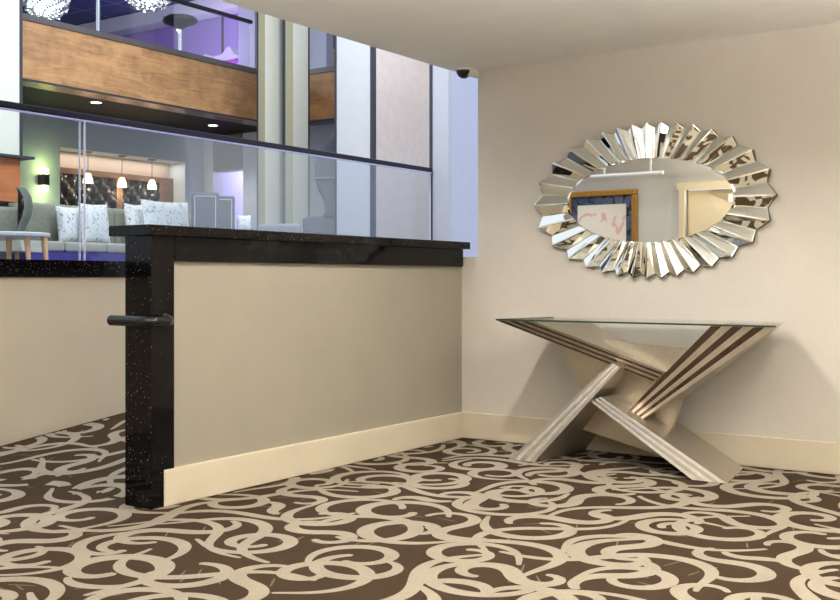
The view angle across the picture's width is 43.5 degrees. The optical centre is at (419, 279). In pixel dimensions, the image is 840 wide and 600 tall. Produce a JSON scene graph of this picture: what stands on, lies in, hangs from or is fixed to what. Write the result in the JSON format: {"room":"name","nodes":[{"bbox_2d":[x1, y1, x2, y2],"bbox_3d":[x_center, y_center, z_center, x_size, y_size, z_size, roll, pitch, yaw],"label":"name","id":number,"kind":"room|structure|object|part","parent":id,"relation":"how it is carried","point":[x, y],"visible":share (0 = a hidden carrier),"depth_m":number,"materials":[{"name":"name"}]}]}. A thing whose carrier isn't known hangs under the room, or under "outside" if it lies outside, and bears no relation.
{"room":"hotel hallway landing","nodes":[
{"label":"hotel hallway landing","id":0,"kind":"room"},
{"bbox_2d":[0,0,34,258],"bbox_3d":[-4.806,-2.650,9.813,0.620,5.100,2.364,0,0,34],"label":"wall","id":1,"kind":"structure","parent":0,"point":[11,11],"depth_m":10.50,"materials":[{"name":"white paint"}]},
{"bbox_2d":[0,277,124,445],"bbox_3d":[-1.961,0.516,6.827,0.150,1.067,7.250,0,0,34],"label":"wall","id":2,"kind":"structure","parent":0,"point":[62,364],"depth_m":6.36,"materials":[{"name":"paint"}]},
{"bbox_2d":[0,259,124,276],"bbox_3d":[-1.957,-0.069,6.824,0.180,0.103,7.250,0,0,34],"label":"trim","id":3,"kind":"structure","parent":2,"relation":"on","point":[8,267],"depth_m":6.35,"materials":[{"name":"black stone"}]},
{"bbox_2d":[0,100,432,260],"bbox_3d":[-1.943,-0.578,6.822,0.055,0.925,7.227,0,0,34],"label":"glass balustrade","id":4,"kind":"object","parent":3,"relation":"on","point":[4,105],"visible":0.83,"depth_m":7.10,"materials":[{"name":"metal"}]},
{"bbox_3d":[-1.942,-1.020,6.823,0.055,0.041,7.225,0,0,34],"label":"rail","id":5,"kind":"part","parent":4,"relation":"part of","materials":[{"name":"metal"}]},
{"bbox_2d":[0,412,124,498],"bbox_3d":[-0.510,0.715,7.318,1.790,0.570,5.100,0,0,34],"label":"floor","id":6,"kind":"structure","parent":0,"point":[89,457],"depth_m":5.64,"materials":[{"name":"beige carpet"}]},
{"bbox_2d":[23,0,192,24],"bbox_3d":[-7.801,-5.050,15.158,18.000,0.100,11.200,0,0,34],"label":"ceiling","id":7,"kind":"structure","parent":0,"point":[80,12],"depth_m":19.54,"materials":[{"name":"blue tile"}]},
{"bbox_2d":[23,0,70,19],"bbox_3d":[-4.971,-4.218,14.000,0.644,1.564,0.642,0,0,34],"label":"chandelier","id":8,"kind":"object","parent":7,"relation":"hanging from","point":[48,9],"visible":0.89,"depth_m":13.88,"materials":[{"name":"white glass"}]},
{"bbox_2d":[124,0,171,12],"bbox_3d":[-3.618,-4.284,13.998,0.854,1.433,0.868,0,0,34],"label":"chandelier","id":9,"kind":"object","parent":7,"relation":"hanging from","point":[161,4],"visible":0.96,"depth_m":13.96,"materials":[{"name":"white glass"}]},
{"bbox_2d":[20,113,202,214],"bbox_3d":[-5.617,-1.125,12.329,0.400,2.050,8.000,0,0,34],"label":"wall","id":10,"kind":"structure","parent":0,"point":[53,142],"depth_m":14.20,"materials":[{"name":"paint"}]},
{"bbox_2d":[38,169,49,190],"bbox_3d":[-4.715,-1.255,13.195,0.110,0.270,0.090,0,0,34],"label":"wall sconce","id":11,"kind":"object","parent":10,"relation":"attached to","point":[43,177],"visible":1,"depth_m":13.16,"materials":[{"name":"black metal"}]},
{"bbox_3d":[-4.711,-1.153,13.192,0.080,0.065,0.070,0,0,34],"label":"glass","id":12,"kind":"part","parent":11,"relation":"part of","materials":[{"name":"white glass"}]},
{"bbox_3d":[-4.711,-1.357,13.192,0.080,0.065,0.070,0,0,34],"label":"glass","id":13,"kind":"part","parent":11,"relation":"part of","materials":[{"name":"white glass"}]},
{"bbox_2d":[83,151,92,182],"bbox_3d":[-4.402,-1.493,13.962,0.132,0.414,0.130,0,0,34],"label":"pendant lamp","id":14,"kind":"object","parent":10,"relation":"hanging from","point":[89,179],"visible":0.77,"depth_m":13.92,"materials":[{"name":"grey metal"}]},
{"bbox_3d":[-4.402,-1.351,13.962,0.132,0.130,0.130,0,0,34],"label":"lamp shade","id":15,"kind":"part","parent":14,"relation":"part of","materials":[{"name":"white"}]},
{"bbox_2d":[60,167,172,208],"bbox_3d":[-4.225,-0.988,14.494,0.090,0.975,2.125,0,0,34],"label":"wall panel","id":16,"kind":"object","parent":10,"relation":"attached to","point":[104,190],"visible":0.38,"depth_m":14.44,"materials":[{"name":"black marble with white and brown veining"}]},
{"bbox_3d":[-4.502,-1.000,14.072,0.070,0.800,1.084,0,0,34],"label":"tufted panel","id":17,"kind":"part","parent":16,"relation":"part of","materials":[{"name":"black leather"}]},
{"bbox_3d":[-3.946,-1.000,14.884,0.069,0.800,0.677,0,0,34],"label":"tufted panel","id":18,"kind":"part","parent":16,"relation":"part of","materials":[{"name":"black leather"}]},
{"bbox_2d":[117,155,126,186],"bbox_3d":[-4.083,-1.487,14.428,0.132,0.426,0.130,0,0,34],"label":"pendant lamp","id":19,"kind":"object","parent":10,"relation":"hanging from","point":[121,182],"visible":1,"depth_m":14.38,"materials":[{"name":"grey metal"}]},
{"bbox_3d":[-4.083,-1.339,14.428,0.132,0.130,0.130,0,0,34],"label":"lamp shade","id":20,"kind":"part","parent":19,"relation":"part of","materials":[{"name":"white"}]},
{"bbox_2d":[147,159,156,188],"bbox_3d":[-3.783,-1.492,14.865,0.132,0.415,0.130,0,0,34],"label":"pendant lamp","id":21,"kind":"object","parent":10,"relation":"hanging from","point":[151,185],"visible":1,"depth_m":14.82,"materials":[{"name":"grey metal"}]},
{"bbox_3d":[-3.783,-1.350,14.865,0.132,0.130,0.130,0,0,34],"label":"lamp shade","id":22,"kind":"part","parent":21,"relation":"part of","materials":[{"name":"white"}]},
{"bbox_2d":[23,86,256,134],"bbox_3d":[-5.013,-2.130,13.431,3.550,0.060,10.500,0,0,34],"label":"ceiling","id":23,"kind":"structure","parent":0,"point":[31,96],"depth_m":13.20,"materials":[{"name":"black paint"}]},
{"bbox_2d":[89,101,102,103],"bbox_3d":[-3.822,-2.095,12.423,0.150,0.010,0.150,0,0,34],"label":"recessed light","id":24,"kind":"object","parent":23,"relation":"in","point":[94,102],"visible":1,"depth_m":12.43,"materials":[{"name":"white plastic"}]},
{"bbox_2d":[23,81,256,125],"bbox_3d":[-4.218,-2.112,11.129,0.385,0.035,7.600,0,0,34],"label":"trim","id":25,"kind":"structure","parent":23,"relation":"attached to","point":[25,83],"depth_m":12.43,"materials":[{"name":"orange dark metal"}]},
{"bbox_2d":[122,13,237,56],"bbox_3d":[-4.656,-3.700,19.750,18.000,2.600,0.170,0,0,34],"label":"wall","id":26,"kind":"structure","parent":0,"point":[212,36],"depth_m":19.20,"materials":[{"name":"paint"}]},
{"bbox_2d":[76,0,237,35],"bbox_3d":[-4.820,-4.850,19.510,18.000,0.260,0.350,0,0,34],"label":"ceiling","id":27,"kind":"structure","parent":26,"relation":"attached to","point":[138,22],"depth_m":19.45,"materials":[{"name":"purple paint"}]},
{"bbox_2d":[223,171,242,228],"bbox_3d":[-2.745,-1.100,16.877,4.400,2.000,2.350,0,0,34],"label":"wall","id":28,"kind":"structure","parent":0,"point":[232,181],"depth_m":15.78,"materials":[{"name":"purple paint"}]},
{"bbox_2d":[203,123,333,229],"bbox_3d":[-0.870,-1.100,14.049,5.510,2.000,0.200,0,0,34],"label":"wall","id":29,"kind":"structure","parent":0,"point":[219,158],"depth_m":15.03,"materials":[{"name":"white paint"}]},
{"bbox_2d":[257,12,281,229],"bbox_3d":[-1.793,-2.650,12.722,0.135,5.100,0.380,0,0,34],"label":"column clad","id":30,"kind":"structure","parent":0,"point":[269,28],"depth_m":12.60,"materials":[{"name":"white paint"}]},
{"bbox_2d":[282,19,309,232],"bbox_3d":[-1.487,-2.650,12.686,0.168,5.100,0.325,0,0,34],"label":"column","id":31,"kind":"structure","parent":0,"point":[295,37],"depth_m":12.58,"materials":[{"name":"white paint"}]},
{"bbox_2d":[164,261,462,506],"bbox_3d":[-0.491,0.460,5.715,0.172,1.120,2.495,0,0,34],"label":"wall","id":32,"kind":"structure","parent":0,"point":[267,355],"depth_m":5.44,"materials":[{"name":"paint"}]},
{"bbox_2d":[109,224,469,266],"bbox_3d":[-0.532,-0.163,5.686,0.267,0.155,2.627,0,0,34],"label":"granite ledge","id":33,"kind":"object","parent":32,"relation":"on","point":[201,244],"visible":0.85,"depth_m":5.34,"materials":[{"name":"black stone"}]},
{"bbox_2d":[310,120,333,125],"bbox_3d":[-6.478,-2.285,14.434,21.000,0.230,11.500,0,0,34],"label":"floor","id":34,"kind":"structure","parent":0,"point":[327,121],"depth_m":14.51,"materials":[{"name":"grey metal"}]},
{"bbox_2d":[23,20,256,121],"bbox_3d":[-4.223,-2.395,10.842,0.100,0.610,8.120,0,0,34],"label":"panel","id":35,"kind":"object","parent":34,"relation":"attached to","point":[51,54],"depth_m":12.11,"materials":[{"name":"brown wood"}]},
{"bbox_2d":[23,78,333,121],"bbox_3d":[-2.680,-2.083,9.786,3.680,0.017,8.120,0,0,34],"label":"trim","id":36,"kind":"structure","parent":35,"relation":"attached to","point":[25,79],"depth_m":12.21,"materials":[{"name":"black metal"}]},
{"bbox_2d":[96,0,252,30],"bbox_3d":[-3.997,-2.900,11.306,0.181,1.000,6.140,0,0,34],"label":"balustrade","id":37,"kind":"object","parent":34,"relation":"on","point":[186,3],"visible":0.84,"depth_m":13.01,"materials":[{"name":"black metal"}]},
{"bbox_3d":[-3.648,-2.880,11.930,0.052,0.960,0.052,0,0,34],"label":"post","id":38,"kind":"part","parent":37,"relation":"part of","materials":[{"name":"silver metal"}]},
{"bbox_3d":[-3.943,-3.377,11.268,0.050,0.045,6.140,0,0,34],"label":"rail","id":39,"kind":"part","parent":37,"relation":"part of","materials":[{"name":"black metal"}]},
{"bbox_2d":[162,14,197,50],"bbox_3d":[-3.054,-2.871,13.400,0.450,0.943,0.450,0,0,34],"label":"table","id":40,"kind":"object","parent":34,"relation":"on","point":[180,22],"visible":0.61,"depth_m":13.31,"materials":[{"name":"silver metal"}]},
{"bbox_3d":[-3.054,-3.265,13.400,0.450,0.155,0.450,0,0,34],"label":"seat","id":41,"kind":"part","parent":40,"relation":"part of","materials":[{"name":"black metal"}]},
{"bbox_2d":[203,46,237,63],"bbox_3d":[-3.066,-2.920,15.406,0.920,1.040,0.730,0,0,34],"label":"sofa","id":42,"kind":"object","parent":34,"relation":"on","point":[230,54],"visible":0.04,"depth_m":15.49,"materials":[{"name":"fabric"}]},
{"bbox_3d":[-2.905,-3.030,15.641,0.840,0.460,0.100,0,0,34],"label":"backrest","id":43,"kind":"part","parent":42,"relation":"part of","materials":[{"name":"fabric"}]},
{"bbox_2d":[238,6,333,68],"bbox_3d":[-0.885,-3.700,14.726,3.100,2.600,1.500,0,0,34],"label":"wall","id":44,"kind":"structure","parent":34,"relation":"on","point":[321,43],"depth_m":14.81,"materials":[{"name":"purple paint"}]},
{"bbox_2d":[310,71,333,120],"bbox_3d":[-0.361,-2.395,13.155,3.660,0.610,0.100,0,0,34],"label":"trim","id":45,"kind":"structure","parent":34,"relation":"attached to","point":[321,84],"depth_m":13.72,"materials":[{"name":"brown wood"}]},
{"bbox_2d":[23,13,333,73],"bbox_3d":[-2.696,-2.732,9.869,3.800,0.065,8.240,0,0,34],"label":"trim","id":46,"kind":"structure","parent":45,"relation":"attached to","point":[28,17],"depth_m":12.21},
{"bbox_2d":[334,35,428,239],"bbox_3d":[-0.278,-2.650,11.747,0.526,5.100,1.492,0,0,34],"label":"wall panel","id":47,"kind":"object","parent":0,"point":[381,97],"depth_m":11.22,"materials":[{"name":"white paint"}]},
{"bbox_2d":[0,438,839,599],"bbox_3d":[-0.004,0.999,2.517,8.050,0.002,7.350,0,0,34],"label":"floor","id":48,"kind":"structure","parent":0,"point":[457,519],"depth_m":4.14,"materials":[{"name":"beige carpet"}]},
{"bbox_2d":[125,236,173,509],"bbox_3d":[-1.202,0.404,4.682,0.170,1.193,0.131,0,0,34],"label":"end post","id":49,"kind":"object","parent":48,"relation":"on","point":[149,260],"visible":1,"depth_m":4.63,"materials":[{"name":"black stone"}]},
{"bbox_2d":[107,314,173,326],"bbox_3d":[-1.222,0.178,4.638,0.280,0.060,0.188,0,0,34],"label":"handrail","id":50,"kind":"object","parent":49,"relation":"attached to","point":[165,320],"visible":1,"depth_m":4.55,"materials":[{"name":"black metal"}]},
{"bbox_2d":[496,317,781,482],"bbox_3d":[1.206,0.609,5.676,1.547,0.782,0.510,0,0,34],"label":"console table","id":51,"kind":"object","parent":48,"relation":"on","point":[632,393],"visible":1,"depth_m":5.65,"materials":[{"name":"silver metal"}]},
{"bbox_3d":[1.119,0.630,5.803,0.852,0.630,0.040,0,0,34],"label":"panel","id":52,"kind":"part","parent":51,"relation":"part of","materials":[{"name":"beige metal"}]},
{"bbox_3d":[1.206,0.223,5.676,1.547,0.009,0.510,0,0,34],"label":"glass","id":53,"kind":"part","parent":51,"relation":"part of","materials":[{"name":"clear glass"}]},
{"bbox_2d":[433,65,477,256],"bbox_3d":[1.681,-2.075,9.854,2.560,6.250,1.840,0,0,34],"label":"wall","id":54,"kind":"structure","parent":0,"point":[455,98],"depth_m":9.81,"materials":[{"name":"blue paint"}]},
{"bbox_2d":[429,64,432,239],"bbox_3d":[0.106,-2.660,9.820,0.030,5.080,0.025,0,0,34],"label":"trim","id":55,"kind":"structure","parent":54,"relation":"attached to","point":[430,65],"depth_m":9.81,"materials":[{"name":"black metal"}]},
{"bbox_2d":[220,0,839,71],"bbox_3d":[-0.053,-1.449,2.533,8.150,0.250,7.320,0,0,34],"label":"ceiling","id":56,"kind":"structure","parent":0,"point":[446,34],"depth_m":5.39,"materials":[{"name":"paint"}]},
{"bbox_2d":[455,67,478,78],"bbox_3d":[0.283,-1.293,6.609,0.116,0.062,0.143,0,0,34],"label":"security camera","id":57,"kind":"object","parent":56,"relation":"attached to","point":[462,72],"visible":1,"depth_m":6.57,"materials":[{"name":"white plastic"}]},
{"bbox_2d":[462,22,839,442],"bbox_3d":[2.787,-0.272,5.061,6.320,2.584,0.130,0,0,34],"label":"wall","id":58,"kind":"structure","parent":0,"point":[777,93],"depth_m":5.85,"materials":[{"name":"paint"}]},
{"bbox_2d":[463,412,839,474],"bbox_3d":[2.816,0.918,4.952,6.148,0.163,0.027,0,0,34],"label":"baseboard","id":59,"kind":"structure","parent":58,"relation":"attached to","point":[823,457],"depth_m":5.70,"materials":[{"name":"paint"}]},
{"bbox_2d":[533,122,777,277],"bbox_3d":[1.294,-0.451,5.977,1.444,0.880,0.045,0,0,34],"label":"sunburst mirror","id":60,"kind":"object","parent":58,"relation":"attached to","point":[649,200],"visible":1,"depth_m":5.94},
{"bbox_3d":[-3.211,0.000,12.258,8.050,0.200,10.600,0,0,34],"label":"floor","id":61,"kind":"structure","parent":0,"visible":0},
{"bbox_2d":[0,187,41,258],"bbox_3d":[-3.864,-0.477,9.730,0.622,0.755,0.660,0,0,0],"label":"chair","id":62,"kind":"object","parent":61,"relation":"on","point":[16,219],"visible":0.81,"depth_m":9.74,"materials":[{"name":"grey fabric"}]},
{"bbox_3d":[-3.958,-0.526,9.980,0.432,0.357,0.160,0,0,0],"label":"backrest","id":63,"kind":"part","parent":62,"relation":"part of","materials":[{"name":"grey fabric"}]},
{"bbox_3d":[-3.758,-0.303,9.650,0.411,0.107,0.500,0,0,0],"label":"seat","id":64,"kind":"part","parent":62,"relation":"part of","materials":[{"name":"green fabric"}]},
{"bbox_2d":[0,231,50,259],"bbox_3d":[-3.465,-0.248,8.900,0.650,0.299,0.650,0,0,34],"label":"coffee table","id":65,"kind":"object","parent":61,"relation":"on","point":[8,235],"visible":0.88,"depth_m":8.78,"materials":[{"name":"white paint"}]},
{"bbox_3d":[-3.474,-0.231,8.900,0.050,0.262,0.052,0,0,34],"label":"leg","id":66,"kind":"part","parent":65,"relation":"part of","materials":[{"name":"brown wood"}]},
{"bbox_3d":[-3.268,-0.232,8.774,0.071,0.267,0.052,0,0,34],"label":"leg","id":67,"kind":"part","parent":65,"relation":"part of","materials":[{"name":"brown wood"}]},
{"bbox_3d":[-3.172,-0.232,8.899,0.061,0.266,0.056,0,0,34],"label":"leg","id":68,"kind":"part","parent":65,"relation":"part of","materials":[{"name":"brown wood"}]},
{"bbox_2d":[9,202,190,260],"bbox_3d":[-3.814,-0.515,13.183,1.050,0.830,3.255,0,0,34],"label":"sofa","id":69,"kind":"object","parent":61,"relation":"on","point":[43,216],"visible":0.31,"depth_m":12.42,"materials":[{"name":"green fabric"}]},
{"bbox_2d":[9,203,58,240],"bbox_3d":[-4.606,-0.660,12.486,0.270,0.460,0.692,0,0,34],"label":"cushion","id":70,"kind":"object","parent":69,"relation":"on","point":[43,216],"depth_m":12.48,"materials":[{"name":"grey fabric"}]},
{"bbox_2d":[30,240,63,251],"bbox_3d":[-4.550,-0.378,12.029,0.900,0.125,0.513,0,0,34],"label":"seat cushion","id":71,"kind":"object","parent":69,"relation":"on","point":[53,246],"depth_m":11.87,"materials":[{"name":"grey fabric"}]},
{"bbox_2d":[55,206,81,241],"bbox_3d":[-4.183,-0.663,12.574,0.179,0.436,0.356,0,0,34],"label":"pillow","id":72,"kind":"object","parent":69,"relation":"on","point":[67,219],"visible":0.82,"depth_m":12.48,"materials":[{"name":"fabric"}]},
{"bbox_2d":[63,242,105,252],"bbox_3d":[-4.235,-0.378,12.488,0.900,0.125,0.583,0,0,34],"label":"seat cushion","id":73,"kind":"object","parent":69,"relation":"on","point":[68,247],"depth_m":12.22,"materials":[{"name":"grey fabric"}]},
{"bbox_2d":[65,207,114,242],"bbox_3d":[-4.183,-0.660,13.105,0.270,0.460,0.792,0,0,34],"label":"cushion","id":74,"kind":"object","parent":69,"relation":"on","point":[111,214],"depth_m":13.29,"materials":[{"name":"grey fabric"}]},
{"bbox_2d":[78,203,110,242],"bbox_3d":[-3.916,-0.684,12.669,0.182,0.478,0.426,0,0,34],"label":"pillow","id":75,"kind":"object","parent":69,"relation":"on","point":[97,222],"visible":0.84,"depth_m":12.60,"materials":[{"name":"fabric"}]},
{"bbox_3d":[-4.132,-0.635,13.524,0.140,0.590,3.050,0,0,34],"label":"frame","id":76,"kind":"part","parent":69,"relation":"part of","materials":[{"name":"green fabric"}]},
{"bbox_2d":[105,243,124,253],"bbox_3d":[-3.957,-0.378,12.894,0.900,0.125,0.385,0,0,34],"label":"seat cushion","id":77,"kind":"object","parent":69,"relation":"on","point":[110,248],"depth_m":12.57,"materials":[{"name":"grey fabric"}]},
{"bbox_2d":[113,210,124,243],"bbox_3d":[-3.745,-0.660,13.744,0.270,0.460,0.742,0,0,34],"label":"cushion","id":78,"kind":"object","parent":69,"relation":"on","point":[119,220],"depth_m":13.40,"materials":[{"name":"grey fabric"}]},
{"bbox_2d":[124,203,143,224],"bbox_3d":[-3.612,-0.710,13.404,0.187,0.531,0.340,0,0,34],"label":"pillow","id":79,"kind":"object","parent":69,"relation":"on","point":[133,214],"visible":0.44,"depth_m":13.31,"materials":[{"name":"fabric"}]},
{"bbox_2d":[140,199,188,225],"bbox_3d":[-3.251,-0.734,13.530,0.191,0.577,0.808,0,0,34],"label":"pillow","id":80,"kind":"object","parent":69,"relation":"on","point":[154,212],"visible":0.47,"depth_m":13.44,"materials":[{"name":"fabric"}]},
{"bbox_2d":[191,192,219,227],"bbox_3d":[-2.146,-0.482,10.608,0.385,0.765,0.501,0,0,-8],"label":"dining chair","id":81,"kind":"object","parent":61,"relation":"on","point":[204,205],"visible":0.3,"depth_m":10.37,"materials":[{"name":"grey fabric"}]},
{"bbox_3d":[-2.114,-0.675,10.363,0.210,0.309,0.007,0,0,-8],"label":"nailhead trim","id":82,"kind":"part","parent":81,"relation":"part of","materials":[{"name":"silver metal"}]},
{"bbox_2d":[219,196,234,228],"bbox_3d":[-2.171,-0.492,11.305,0.385,0.786,0.501,0,0,-12],"label":"dining chair","id":83,"kind":"object","parent":61,"relation":"on","point":[226,203],"visible":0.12,"depth_m":11.09,"materials":[{"name":"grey fabric"}]},
{"bbox_2d":[257,224,300,232],"bbox_3d":[-1.397,-0.329,10.650,0.425,0.458,0.500,0,0,0],"label":"tub chair","id":84,"kind":"object","parent":61,"relation":"on","point":[296,228],"visible":0.35,"depth_m":10.40,"materials":[{"name":"grey fabric"}]},
{"bbox_2d":[303,137,333,234],"bbox_3d":[-1.039,-0.856,11.935,0.523,1.511,0.550,0,0,0],"label":"chair","id":85,"kind":"object","parent":61,"relation":"on","point":[324,167],"visible":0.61,"depth_m":11.70,"materials":[{"name":"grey fabric"}]},
{"bbox_3d":[-1.066,-0.554,11.935,0.471,0.310,0.550,0,0,0],"label":"arm","id":86,"kind":"part","parent":85,"relation":"part of","materials":[{"name":"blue fabric"}]},
{"bbox_2d":[315,137,333,217],"bbox_3d":[-0.975,-1.150,11.950,0.394,0.922,0.500,0,0,0],"label":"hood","id":87,"kind":"object","parent":85,"relation":"attached to","point":[324,167],"depth_m":11.70,"materials":[{"name":"fabric"}]},
{"bbox_3d":[-1.870,-0.391,11.441,0.687,0.582,0.775,0,0,34],"label":"lounge chair","id":88,"kind":"object","parent":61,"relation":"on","visible":0},
{"bbox_2d":[237,215,250,229],"bbox_3d":[-1.853,-0.596,11.108,0.151,0.179,0.104,0,0,-27],"label":"pillow","id":89,"kind":"object","parent":88,"relation":"on","point":[244,222],"visible":0.88,"depth_m":11.07,"materials":[{"name":"fabric"}]}
]}

